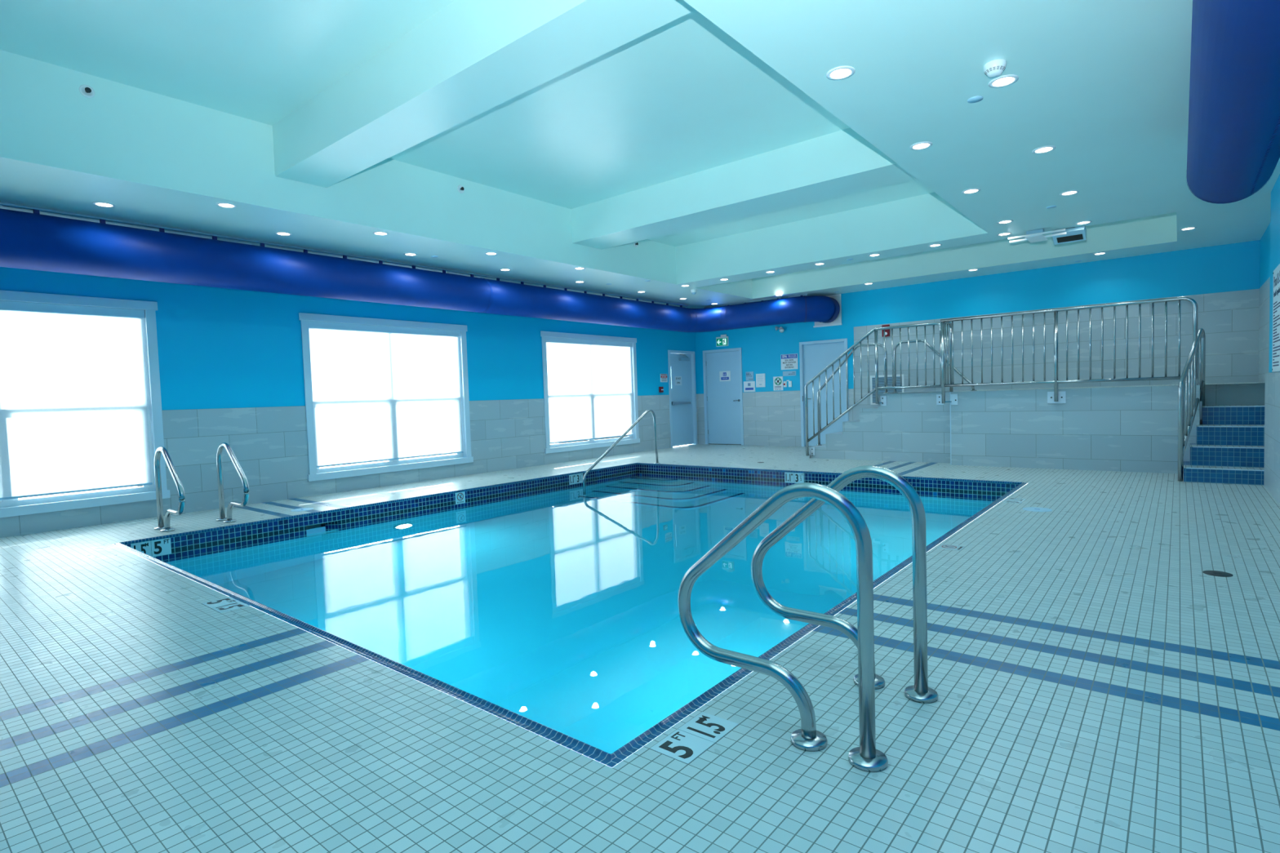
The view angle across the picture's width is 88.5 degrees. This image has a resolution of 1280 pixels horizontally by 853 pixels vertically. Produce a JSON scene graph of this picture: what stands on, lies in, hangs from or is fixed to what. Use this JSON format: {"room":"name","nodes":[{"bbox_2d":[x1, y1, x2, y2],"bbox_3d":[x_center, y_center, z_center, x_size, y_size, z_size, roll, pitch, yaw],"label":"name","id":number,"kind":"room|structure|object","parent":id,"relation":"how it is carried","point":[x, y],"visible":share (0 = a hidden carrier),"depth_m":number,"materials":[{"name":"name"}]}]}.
{"room":"indoor swimming pool","nodes":[
{"label":"indoor swimming pool","id":0,"kind":"room"},
{"bbox_2d":[0,266,698,537],"bbox_3d":[-3.376,-1.118,9.531,0.200,4.050,15.072,0,3,39],"label":"wall","id":1,"kind":"structure","parent":0,"point":[231,370],"depth_m":8.01,"materials":[{"name":"blue paint"}]},
{"bbox_2d":[0,289,170,517],"bbox_3d":[-6.048,-0.212,6.216,0.173,2.132,2.546,0,3,39],"label":"window","id":2,"kind":"structure","parent":1,"relation":"in","point":[149,307],"depth_m":6.86,"materials":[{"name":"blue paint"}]},
{"bbox_2d":[0,300,152,500],"bbox_3d":[-6.028,-0.247,6.197,0.054,1.880,2.318,0,3,39],"label":"sash","id":3,"kind":"object","parent":2,"relation":"attached to","point":[73,413],"visible":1,"depth_m":6.58,"materials":[{"name":"white glass"}]},
{"bbox_2d":[298,312,473,481],"bbox_3d":[-3.505,-0.434,9.312,0.173,2.132,2.521,0,3,39],"label":"window","id":4,"kind":"structure","parent":1,"relation":"in","point":[314,475],"depth_m":8.98,"materials":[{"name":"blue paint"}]},
{"bbox_2d":[308,320,463,467],"bbox_3d":[-3.485,-0.469,9.293,0.054,1.880,2.293,0,3,39],"label":"sash","id":5,"kind":"object","parent":4,"relation":"attached to","point":[380,393],"visible":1,"depth_m":9.17,"materials":[{"name":"white glass"}]},
{"bbox_2d":[540,330,639,453],"bbox_3d":[-0.917,-0.661,12.464,0.173,2.132,2.591,0,3,39],"label":"window","id":6,"kind":"structure","parent":1,"relation":"in","point":[544,335],"depth_m":12.19,"materials":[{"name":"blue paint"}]},
{"bbox_2d":[546,337,633,444],"bbox_3d":[-0.897,-0.696,12.445,0.054,1.880,2.363,0,3,39],"label":"sash","id":7,"kind":"object","parent":6,"relation":"attached to","point":[589,383],"visible":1,"depth_m":12.36,"materials":[{"name":"white glass"}]},
{"bbox_2d":[658,386,663,392],"bbox_3d":[0.456,-0.788,14.004,0.061,0.120,0.095,0,3,39],"label":"station","id":8,"kind":"object","parent":1,"relation":"attached to","point":[660,388],"visible":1,"depth_m":13.98,"materials":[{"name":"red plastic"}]},
{"bbox_2d":[660,373,667,382],"bbox_3d":[0.513,-1.043,14.113,0.011,0.178,0.240,0,3,39],"label":"sign","id":9,"kind":"object","parent":1,"relation":"attached to","point":[664,378],"visible":1,"depth_m":14.11,"materials":[{"name":"white plastic"}]},
{"bbox_2d":[667,350,697,448],"bbox_3d":[0.943,-0.625,14.662,0.168,2.122,1.004,0,3,39],"label":"door","id":10,"kind":"structure","parent":1,"relation":"in","point":[682,398],"depth_m":14.72,"materials":[{"name":"blue paint"}]},
{"bbox_2d":[674,376,681,385],"bbox_3d":[0.852,-1.018,14.601,0.004,0.205,0.260,0,3,39],"label":"paper","id":11,"kind":"object","parent":10,"relation":"attached to","point":[677,379],"visible":1,"depth_m":14.59,"materials":[{"name":"white paper"}]},
{"bbox_2d":[0,444,1279,852],"bbox_3d":[0.437,0.823,6.538,9.907,0.001,14.872,0,3,39],"label":"floor","id":12,"kind":"structure","parent":0,"point":[1098,690],"depth_m":2.33,"materials":[{"name":"tile"}]},
{"bbox_2d":[154,446,185,532],"bbox_3d":[-4.413,0.594,6.156,0.754,0.806,0.116,0,3,39],"label":"grab rail","id":13,"kind":"object","parent":12,"relation":"on","point":[164,526],"visible":1,"depth_m":6.22,"materials":[{"name":"silver metal"}]},
{"bbox_2d":[201,596,248,613],"bbox_3d":[-2.416,1.040,3.827,0.302,0.006,0.150,0,3,39],"label":"depth marker","id":14,"kind":"object","parent":12,"relation":"on","point":[237,605],"depth_m":3.82,"materials":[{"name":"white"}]},
{"bbox_2d":[216,442,248,523],"bbox_3d":[-4.066,0.565,6.548,0.754,0.806,0.116,0,3,39],"label":"grab rail","id":15,"kind":"object","parent":12,"relation":"on","point":[228,519],"visible":1,"depth_m":6.61,"materials":[{"name":"silver metal"}]},
{"bbox_2d":[290,507,313,511],"bbox_3d":[-3.749,0.922,7.289,0.230,0.005,0.230,0,3,39],"label":"lid","id":16,"kind":"object","parent":12,"relation":"on","point":[302,508],"visible":1,"depth_m":7.27,"materials":[{"name":"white plastic"}]},
{"bbox_2d":[111,462,1026,768],"bbox_3d":[-0.098,1.777,6.763,6.041,1.910,7.235,0,3,39],"label":"swimming pool","id":17,"kind":"object","parent":12,"relation":"in","point":[216,539],"visible":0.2,"depth_m":6.83,"materials":[{"name":"tile"}]},
{"bbox_2d":[130,541,151,556],"bbox_3d":[-4.435,1.104,5.842,0.006,0.147,0.147,0,3,39],"label":"tile","id":18,"kind":"structure","parent":17,"relation":"attached to","point":[143,547],"depth_m":5.86,"materials":[{"name":"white tile"}]},
{"bbox_2d":[151,537,171,556],"bbox_3d":[-4.341,1.095,5.957,0.006,0.147,0.147,0,3,39],"label":"tile","id":19,"kind":"structure","parent":17,"relation":"attached to","point":[159,547],"depth_m":5.95,"materials":[{"name":"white tile"}]},
{"bbox_2d":[454,491,465,504],"bbox_3d":[-2.308,0.917,8.431,0.006,0.148,0.148,0,3,39],"label":"tile","id":20,"kind":"structure","parent":17,"relation":"attached to","point":[460,496],"depth_m":8.43,"materials":[{"name":"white tile"}]},
{"bbox_2d":[568,474,576,484],"bbox_3d":[-1.026,0.805,9.992,0.006,0.147,0.147,0,3,39],"label":"tile","id":21,"kind":"structure","parent":17,"relation":"attached to","point":[572,478],"depth_m":9.99,"materials":[{"name":"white tile"}]},
{"bbox_2d":[162,475,995,754],"bbox_3d":[-0.035,1.917,6.675,5.791,1.735,7.123,0,3,39],"label":"pool water","id":22,"kind":"object","parent":17,"relation":"in","point":[557,611],"visible":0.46,"depth_m":4.84,"materials":[{"name":"blue liquid"}]},
{"bbox_2d":[576,473,582,483],"bbox_3d":[-0.931,0.797,10.108,0.006,0.147,0.147,0,3,39],"label":"tile","id":23,"kind":"structure","parent":17,"relation":"attached to","point":[579,476],"depth_m":10.10,"materials":[{"name":"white tile"}]},
{"bbox_2d":[784,472,794,483],"bbox_3d":[2.137,0.731,9.396,0.147,0.147,0.006,0,3,39],"label":"tile","id":24,"kind":"structure","parent":17,"relation":"attached to","point":[788,477],"depth_m":9.39,"materials":[{"name":"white tile"}]},
{"bbox_2d":[794,472,804,483],"bbox_3d":[2.253,0.731,9.300,0.147,0.147,0.006,0,3,39],"label":"tile","id":25,"kind":"structure","parent":17,"relation":"attached to","point":[798,477],"depth_m":9.30,"materials":[{"name":"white tile"}]},
{"bbox_2d":[582,409,660,490],"bbox_3d":[-0.263,0.524,10.357,0.100,1.537,1.840,0,3,39],"label":"pool handrail","id":26,"kind":"object","parent":12,"relation":"on","point":[646,412],"visible":0.94,"depth_m":10.48,"materials":[{"name":"silver metal"}]},
{"bbox_2d":[649,711,738,764],"bbox_3d":[0.186,1.030,2.183,0.150,0.006,0.302,0,3,39],"label":"depth marker","id":27,"kind":"object","parent":12,"relation":"on","point":[684,747],"depth_m":2.17,"materials":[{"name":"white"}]},
{"bbox_2d":[677,482,888,772],"bbox_3d":[0.434,0.598,2.184,0.754,0.845,0.116,0,3,39],"label":"grab rail","id":28,"kind":"object","parent":12,"relation":"on","point":[864,757],"visible":1,"depth_m":2.07,"materials":[{"name":"silver metal"}]},
{"bbox_2d":[808,406,879,460],"bbox_3d":[3.988,0.065,11.570,1.171,0.830,2.120,0,3,39],"label":"staircase","id":29,"kind":"structure","parent":12,"relation":"on","point":[858,439],"depth_m":10.62,"materials":[{"name":"tile"}]},
{"bbox_2d":[816,343,888,445],"bbox_3d":[3.531,-0.515,10.983,1.255,1.690,0.090,0,3,39],"label":"stair handrail","id":30,"kind":"object","parent":29,"relation":"on","point":[864,344],"visible":0.84,"depth_m":11.07,"materials":[{"name":"silver metal"}]},
{"bbox_2d":[804,321,943,455],"bbox_3d":[3.637,-0.525,10.387,2.190,2.047,0.083,0,3,39],"label":"stair railing","id":31,"kind":"object","parent":29,"relation":"attached to","point":[882,398],"visible":0.9,"depth_m":10.32,"materials":[{"name":"silver metal"}]},
{"bbox_2d":[751,465,938,703],"bbox_3d":[0.773,0.569,2.597,0.754,0.845,0.116,0,3,39],"label":"grab rail","id":32,"kind":"object","parent":12,"relation":"on","point":[920,692],"visible":0.84,"depth_m":2.44,"materials":[{"name":"silver metal"}]},
{"bbox_2d":[937,543,965,551],"bbox_3d":[2.198,0.854,4.633,0.150,0.006,0.150,0,3,39],"label":"depth marker","id":33,"kind":"object","parent":12,"relation":"on","point":[943,546],"depth_m":4.63,"materials":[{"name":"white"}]},
{"bbox_2d":[1004,497,1026,503],"bbox_3d":[3.662,0.726,6.417,0.150,0.006,0.302,0,3,39],"label":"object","id":34,"kind":"structure","parent":12,"relation":"on","point":[1005,501],"depth_m":6.41,"materials":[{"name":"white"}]},
{"bbox_2d":[1022,506,1052,511],"bbox_3d":[3.584,0.747,5.926,0.230,0.005,0.230,0,3,39],"label":"lid","id":35,"kind":"object","parent":12,"relation":"on","point":[1028,508],"visible":1,"depth_m":5.92,"materials":[{"name":"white plastic"}]},
{"bbox_2d":[1177,328,1205,481],"bbox_3d":[6.391,-0.285,7.600,1.096,1.728,0.056,-4,3,-40],"label":"railing","id":36,"kind":"object","parent":12,"relation":"on","point":[1190,366],"visible":0.84,"depth_m":7.50,"materials":[{"name":"silver metal"}]},
{"bbox_2d":[1202,570,1232,577],"bbox_3d":[3.347,0.852,3.806,0.132,0.005,0.132,0,3,39],"label":"floor drain","id":37,"kind":"object","parent":12,"relation":"on","point":[1215,573],"visible":1,"depth_m":3.80,"materials":[{"name":"grey metal"}]},
{"bbox_2d":[1183,404,1264,484],"bbox_3d":[6.696,0.178,7.460,0.802,0.803,1.233,0,3,39],"label":"steps","id":38,"kind":"structure","parent":12,"relation":"on","point":[1228,448],"depth_m":7.30,"materials":[{"name":"blue tile"}]},
{"bbox_2d":[0,0,1279,308],"bbox_3d":[0.328,-2.579,6.384,9.907,0.793,14.872,0,3,39],"label":"ceiling","id":39,"kind":"structure","parent":0,"point":[714,137],"depth_m":5.57,"materials":[{"name":"paint"}]},
{"bbox_2d":[79,84,94,97],"bbox_3d":[-4.296,-2.613,5.108,0.036,0.096,0.096,0,3,39],"label":"sprinkler","id":40,"kind":"object","parent":39,"relation":"attached to","point":[86,91],"visible":1,"depth_m":5.11,"materials":[{"name":"white plastic"}]},
{"bbox_2d":[92,201,115,207],"bbox_3d":[-4.809,-1.991,5.893,0.164,0.006,0.164,0,3,39],"label":"recessed light","id":41,"kind":"object","parent":39,"relation":"in","point":[104,204],"visible":1,"depth_m":5.89,"materials":[{"name":"white plastic"}]},
{"bbox_2d":[215,202,236,208],"bbox_3d":[-3.795,-2.030,6.026,0.164,0.006,0.164,0,3,39],"label":"recessed light","id":42,"kind":"object","parent":39,"relation":"in","point":[227,205],"visible":1,"depth_m":6.02,"materials":[{"name":"white plastic"}]},
{"bbox_2d":[275,231,292,235],"bbox_3d":[-3.839,-2.076,7.074,0.164,0.006,0.164,0,3,39],"label":"recessed light","id":43,"kind":"object","parent":39,"relation":"in","point":[283,233],"visible":1,"depth_m":7.07,"materials":[{"name":"white"}]},
{"bbox_2d":[373,231,388,235],"bbox_3d":[-2.838,-2.113,7.191,0.164,0.006,0.164,0,3,39],"label":"recessed light","id":44,"kind":"object","parent":39,"relation":"in","point":[377,233],"visible":1,"depth_m":7.18,"materials":[{"name":"white"}]},
{"bbox_2d":[403,253,417,255],"bbox_3d":[-2.879,-2.160,8.243,0.164,0.006,0.164,0,3,39],"label":"recessed light","id":45,"kind":"object","parent":39,"relation":"in","point":[405,254],"visible":1,"depth_m":8.23,"materials":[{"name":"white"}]},
{"bbox_2d":[0,201,839,332],"bbox_3d":[-1.855,-1.913,8.252,3.103,0.564,14.455,0,3,39],"label":"air duct","id":46,"kind":"object","parent":39,"relation":"hanging from","point":[35,241],"visible":1,"depth_m":7.67,"materials":[{"name":"blue metal"}]},
{"bbox_2d":[457,185,464,193],"bbox_3d":[-2.108,-2.812,7.772,0.036,0.096,0.096,0,3,39],"label":"sprinkler","id":47,"kind":"object","parent":39,"relation":"attached to","point":[460,188],"visible":1,"depth_m":7.77,"materials":[{"name":"white plastic"}]},
{"bbox_2d":[484,252,497,255],"bbox_3d":[-1.890,-2.196,8.344,0.164,0.006,0.164,0,3,39],"label":"recessed light","id":48,"kind":"object","parent":39,"relation":"in","point":[486,253],"visible":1,"depth_m":8.34,"materials":[{"name":"white"}]},
{"bbox_2d":[499,268,511,271],"bbox_3d":[-1.929,-2.243,9.400,0.164,0.006,0.164,0,3,39],"label":"recessed light","id":49,"kind":"object","parent":39,"relation":"in","point":[501,269],"visible":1,"depth_m":9.40,"materials":[{"name":"white plastic"}]},
{"bbox_2d":[573,266,585,269],"bbox_3d":[-0.871,-2.280,9.470,0.164,0.006,0.164,0,3,39],"label":"recessed light","id":50,"kind":"object","parent":39,"relation":"in","point":[575,268],"visible":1,"depth_m":9.46,"materials":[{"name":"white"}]},
{"bbox_2d":[633,241,638,247],"bbox_3d":[-0.053,-2.856,10.275,0.036,0.096,0.096,0,3,39],"label":"sprinkler","id":51,"kind":"object","parent":39,"relation":"attached to","point":[635,243],"visible":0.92,"depth_m":10.27,"materials":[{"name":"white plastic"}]},
{"bbox_2d":[690,288,697,294],"bbox_3d":[0.964,-2.404,11.756,0.110,0.084,0.110,0,3,39],"label":"dome camera","id":52,"kind":"object","parent":39,"relation":"attached to","point":[693,291],"visible":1,"depth_m":11.72,"materials":[{"name":"white plastic"}]},
{"bbox_2d":[813,262,825,265],"bbox_3d":[2.659,-2.405,9.722,0.164,0.006,0.164,0,3,39],"label":"recessed light","id":53,"kind":"object","parent":39,"relation":"in","point":[816,264],"visible":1,"depth_m":9.72,"materials":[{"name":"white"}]},
{"bbox_2d":[826,66,854,79],"bbox_3d":[1.189,-2.093,3.892,0.164,0.006,0.164,0,3,39],"label":"recessed light","id":54,"kind":"object","parent":39,"relation":"in","point":[839,73],"visible":1,"depth_m":3.89,"materials":[{"name":"white"}]},
{"bbox_2d":[868,253,880,256],"bbox_3d":[3.288,-2.402,9.206,0.164,0.006,0.164,0,3,39],"label":"recessed light","id":55,"kind":"object","parent":39,"relation":"in","point":[871,255],"visible":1,"depth_m":9.20,"materials":[{"name":"white plastic"}]},
{"bbox_2d":[909,141,932,150],"bbox_3d":[2.184,-2.180,5.104,0.164,0.006,0.164,0,3,39],"label":"recessed light","id":56,"kind":"object","parent":39,"relation":"in","point":[920,145],"visible":1,"depth_m":5.10,"materials":[{"name":"white"}]},
{"bbox_2d":[928,243,942,246],"bbox_3d":[3.909,-2.399,8.696,0.164,0.006,0.164,0,3,39],"label":"recessed light","id":57,"kind":"object","parent":39,"relation":"in","point":[938,244],"visible":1,"depth_m":8.69,"materials":[{"name":"white"}]},
{"bbox_2d":[961,187,980,194],"bbox_3d":[3.191,-2.268,6.330,0.164,0.006,0.164,0,3,39],"label":"recessed light","id":58,"kind":"object","parent":39,"relation":"in","point":[975,189],"visible":1,"depth_m":6.32,"materials":[{"name":"white"}]},
{"bbox_2d":[967,95,982,102],"bbox_3d":[2.198,-2.144,4.306,0.092,0.007,0.092,0,3,39],"label":"sprinkler cover","id":59,"kind":"object","parent":39,"relation":"attached to","point":[975,99],"visible":1,"depth_m":4.30,"materials":[{"name":"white plastic"}]},
{"bbox_2d":[983,58,1006,77],"bbox_3d":[2.079,-2.090,3.849,0.120,0.066,0.120,0,3,39],"label":"smoke detector","id":60,"kind":"object","parent":39,"relation":"attached to","point":[993,68],"visible":1,"depth_m":3.81,"materials":[{"name":"white plastic"}]},
{"bbox_2d":[988,74,1018,88],"bbox_3d":[2.248,-2.135,4.063,0.164,0.006,0.164,0,3,39],"label":"recessed light","id":61,"kind":"object","parent":39,"relation":"in","point":[1005,80],"visible":1,"depth_m":4.06,"materials":[{"name":"white plastic"}]},
{"bbox_2d":[996,232,1012,235],"bbox_3d":[4.538,-2.396,8.180,0.164,0.006,0.164,0,3,39],"label":"recessed light","id":62,"kind":"object","parent":39,"relation":"in","point":[1002,233],"visible":1,"depth_m":8.17,"materials":[{"name":"white"}]},
{"bbox_2d":[997,219,1013,223],"bbox_3d":[4.206,-2.357,7.566,0.164,0.006,0.164,0,3,39],"label":"recessed light","id":63,"kind":"object","parent":39,"relation":"in","point":[1006,221],"visible":1,"depth_m":7.56,"materials":[{"name":"white"}]},
{"bbox_2d":[1008,228,1066,242],"bbox_3d":[4.861,-2.340,8.040,0.600,0.125,0.173,0,3,39],"label":"tube light","id":64,"kind":"object","parent":39,"relation":"attached to","point":[1032,236],"visible":1,"depth_m":8.02,"materials":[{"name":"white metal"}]},
{"bbox_2d":[1031,145,1055,153],"bbox_3d":[3.242,-2.222,5.274,0.164,0.006,0.164,0,3,39],"label":"recessed light","id":65,"kind":"object","parent":39,"relation":"in","point":[1042,149],"visible":1,"depth_m":5.27,"materials":[{"name":"white"}]},
{"bbox_2d":[1046,205,1056,208],"bbox_3d":[4.378,-2.336,6.990,0.092,0.007,0.092,0,3,39],"label":"sprinkler cover","id":66,"kind":"object","parent":39,"relation":"attached to","point":[1049,206],"visible":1,"depth_m":6.98,"materials":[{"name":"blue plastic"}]},
{"bbox_2d":[1052,226,1086,244],"bbox_3d":[5.253,-2.341,8.038,0.330,0.149,0.278,0,3,39],"label":"heater unit","id":67,"kind":"object","parent":39,"relation":"attached to","point":[1074,233],"visible":0.82,"depth_m":7.99,"materials":[{"name":"white metal"}]},
{"bbox_2d":[1059,190,1079,195],"bbox_3d":[4.247,-2.310,6.497,0.164,0.006,0.164,0,3,39],"label":"recessed light","id":68,"kind":"object","parent":39,"relation":"in","point":[1070,192],"visible":1,"depth_m":6.50,"materials":[{"name":"white"}]},
{"bbox_2d":[1075,220,1092,224],"bbox_3d":[5.216,-2.397,7.725,0.164,0.006,0.164,0,3,39],"label":"recessed light","id":69,"kind":"object","parent":39,"relation":"in","point":[1086,221],"visible":1,"depth_m":7.71,"materials":[{"name":"white"}]},
{"bbox_2d":[1093,252,1106,254],"bbox_3d":[6.735,-2.532,9.619,0.164,0.006,0.164,0,3,39],"label":"recessed light","id":70,"kind":"object","parent":39,"relation":"in","point":[1099,253],"visible":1,"depth_m":9.61,"materials":[{"name":"white plastic"}]},
{"bbox_2d":[1179,226,1196,230],"bbox_3d":[6.846,-2.471,8.204,0.164,0.006,0.164,0,3,39],"label":"recessed light","id":71,"kind":"object","parent":39,"relation":"in","point":[1188,228],"visible":1,"depth_m":8.19,"materials":[{"name":"white"}]},
{"bbox_2d":[1186,0,1279,203],"bbox_3d":[1.688,-1.724,1.594,0.508,0.564,8.650,0,3,39],"label":"air duct","id":72,"kind":"object","parent":39,"relation":"hanging from","point":[1233,130],"visible":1,"depth_m":3.20,"materials":[{"name":"blue fabric"}]},
{"bbox_2d":[695,240,1260,446],"bbox_3d":[5.063,-1.505,12.080,10.207,4.050,0.200,0,3,39],"label":"wall","id":73,"kind":"structure","parent":0,"point":[1223,281],"depth_m":10.74,"materials":[{"name":"blue paint"}]},
{"bbox_2d":[715,334,728,346],"bbox_3d":[1.824,-1.907,14.563,0.303,0.255,0.040,0,3,39],"label":"exit sign","id":74,"kind":"object","parent":73,"relation":"attached to","point":[722,340],"visible":1,"depth_m":14.54,"materials":[{"name":"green plastic"}]},
{"bbox_2d":[702,347,743,444],"bbox_3d":[1.878,-0.658,14.678,1.004,2.127,0.120,0,3,39],"label":"door","id":75,"kind":"structure","parent":73,"relation":"in","point":[722,400],"depth_m":14.68,"materials":[{"name":"blue paint"}]},
{"bbox_2d":[719,370,730,381],"bbox_3d":[1.892,-1.121,14.624,0.282,0.225,0.007,0,3,39],"label":"notice","id":76,"kind":"object","parent":75,"relation":"attached to","point":[724,375],"visible":1,"depth_m":14.62,"materials":[{"name":"white paper"}]},
{"bbox_2d":[743,381,755,391],"bbox_3d":[2.366,-0.864,14.211,0.281,0.226,0.012,0,3,39],"label":"notice","id":77,"kind":"object","parent":73,"relation":"attached to","point":[748,386],"visible":1,"depth_m":14.21,"materials":[{"name":"white paper"}]},
{"bbox_2d":[745,387,753,390],"bbox_3d":[2.366,-0.814,14.208,0.200,0.050,0.001,0,3,39],"label":"print","id":78,"kind":"object","parent":77,"relation":"attached to","point":[746,388],"depth_m":14.21,"materials":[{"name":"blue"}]},
{"bbox_2d":[745,371,753,381],"bbox_3d":[2.369,-1.087,14.191,0.187,0.192,0.014,0,3,39],"label":"plaque","id":79,"kind":"object","parent":73,"relation":"attached to","point":[749,375],"visible":1,"depth_m":14.19,"materials":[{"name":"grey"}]},
{"bbox_2d":[755,373,765,387],"bbox_3d":[2.577,-0.984,14.030,0.220,0.288,0.012,0,3,39],"label":"paper","id":80,"kind":"object","parent":73,"relation":"attached to","point":[760,378],"visible":1,"depth_m":14.03,"materials":[{"name":"white paper"}]},
{"bbox_2d":[773,376,782,390],"bbox_3d":[2.897,-0.902,13.772,0.222,0.290,0.013,0,3,39],"label":"sign","id":81,"kind":"object","parent":73,"relation":"attached to","point":[777,380],"visible":1,"depth_m":13.77,"materials":[{"name":"white plastic"}]},
{"bbox_2d":[775,326,784,333],"bbox_3d":[2.896,-2.014,13.626,0.220,0.145,0.115,0,3,39],"label":"emergency light","id":82,"kind":"object","parent":73,"relation":"attached to","point":[781,329],"visible":1,"depth_m":13.59,"materials":[{"name":"white plastic"}]},
{"bbox_2d":[780,353,798,369],"bbox_3d":[3.088,-1.338,13.584,0.377,0.317,0.014,0,3,39],"label":"sign","id":83,"kind":"object","parent":73,"relation":"attached to","point":[788,362],"visible":1,"depth_m":13.58,"materials":[{"name":"white plastic"}]},
{"bbox_2d":[781,354,797,359],"bbox_3d":[3.081,-1.448,13.575,0.359,0.081,0.001,0,3,39],"label":"print","id":84,"kind":"object","parent":83,"relation":"attached to","point":[783,356],"depth_m":13.57,"materials":[{"name":"blue plastic"}]},
{"bbox_2d":[782,370,795,376],"bbox_3d":[3.093,-1.097,13.598,0.295,0.100,0.012,0,3,39],"label":"plaque","id":85,"kind":"object","parent":73,"relation":"attached to","point":[792,372],"visible":1,"depth_m":13.60,"materials":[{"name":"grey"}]},
{"bbox_2d":[799,337,848,446],"bbox_3d":[3.706,-0.654,13.177,1.004,2.137,0.121,0,3,39],"label":"door","id":86,"kind":"structure","parent":73,"relation":"in","point":[813,358],"depth_m":13.19,"materials":[{"name":"blue paint"}]},
{"bbox_2d":[813,293,842,327],"bbox_3d":[3.705,-2.284,12.986,0.578,0.600,0.044,0,3,39],"label":"wall plate","id":87,"kind":"object","parent":73,"relation":"attached to","point":[837,321],"visible":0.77,"depth_m":12.88,"materials":[{"name":"white plastic"}]},
{"bbox_2d":[881,324,889,337],"bbox_3d":[4.592,-1.790,12.274,0.136,0.220,0.065,0,3,39],"label":"fire alarm","id":88,"kind":"object","parent":73,"relation":"attached to","point":[886,331],"visible":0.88,"depth_m":12.25,"materials":[{"name":"red plastic"}]},
{"bbox_2d":[870,373,904,404],"bbox_3d":[4.642,-0.690,12.346,0.625,0.555,0.012,0,3,39],"label":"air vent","id":89,"kind":"object","parent":73,"relation":"in","point":[881,378],"visible":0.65,"depth_m":12.39,"materials":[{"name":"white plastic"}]},
{"bbox_2d":[940,296,1197,404],"bbox_3d":[5.566,-0.931,8.736,2.816,1.235,0.485,0,3,39],"label":"guard railing","id":90,"kind":"object","parent":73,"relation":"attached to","point":[1055,397],"visible":1,"depth_m":8.56,"materials":[{"name":"silver metal"}]},
{"bbox_2d":[877,382,1265,474],"bbox_3d":[6.110,-0.032,9.671,4.520,1.059,2.354,0,3,39],"label":"wall","id":91,"kind":"structure","parent":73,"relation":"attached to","point":[1133,428],"depth_m":8.73,"materials":[{"name":"tile"}]},
{"bbox_2d":[892,339,977,393],"bbox_3d":[4.518,-0.942,10.142,1.235,0.828,0.090,0,3,39],"label":"handrail","id":92,"kind":"object","parent":91,"relation":"on","point":[956,370],"visible":0.69,"depth_m":10.31,"materials":[{"name":"silver metal"}]},
{"bbox_2d":[1257,222,1270,382],"bbox_3d":[7.729,-1.280,7.877,0.250,3.611,3.332,0,3,39],"label":"wall","id":93,"kind":"structure","parent":0,"point":[1264,251],"depth_m":8.52,"materials":[{"name":"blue paint"}]},
{"bbox_2d":[1263,173,1279,505],"bbox_3d":[2.958,-0.869,2.194,0.410,3.611,11.550,0,3,39],"label":"wall","id":94,"kind":"structure","parent":0,"point":[1272,392],"depth_m":6.37,"materials":[{"name":"blue paint"}]},
{"bbox_2d":[1271,263,1279,372],"bbox_3d":[5.969,-1.009,6.146,0.010,0.990,0.840,0,3,39],"label":"board","id":95,"kind":"object","parent":94,"relation":"attached to","point":[1276,293],"visible":1,"depth_m":6.22,"materials":[{"name":"white paper"}]},
{"label":"outside","id":96,"kind":"structure","parent":0,"visible":0},
{"bbox_2d":[17,443,554,499],"bbox_3d":[-24.538,1.074,25.336,52.553,0.001,55.000,0,3,39],"label":"ground","id":97,"kind":"structure","parent":96,"point":[552,443],"depth_m":12.57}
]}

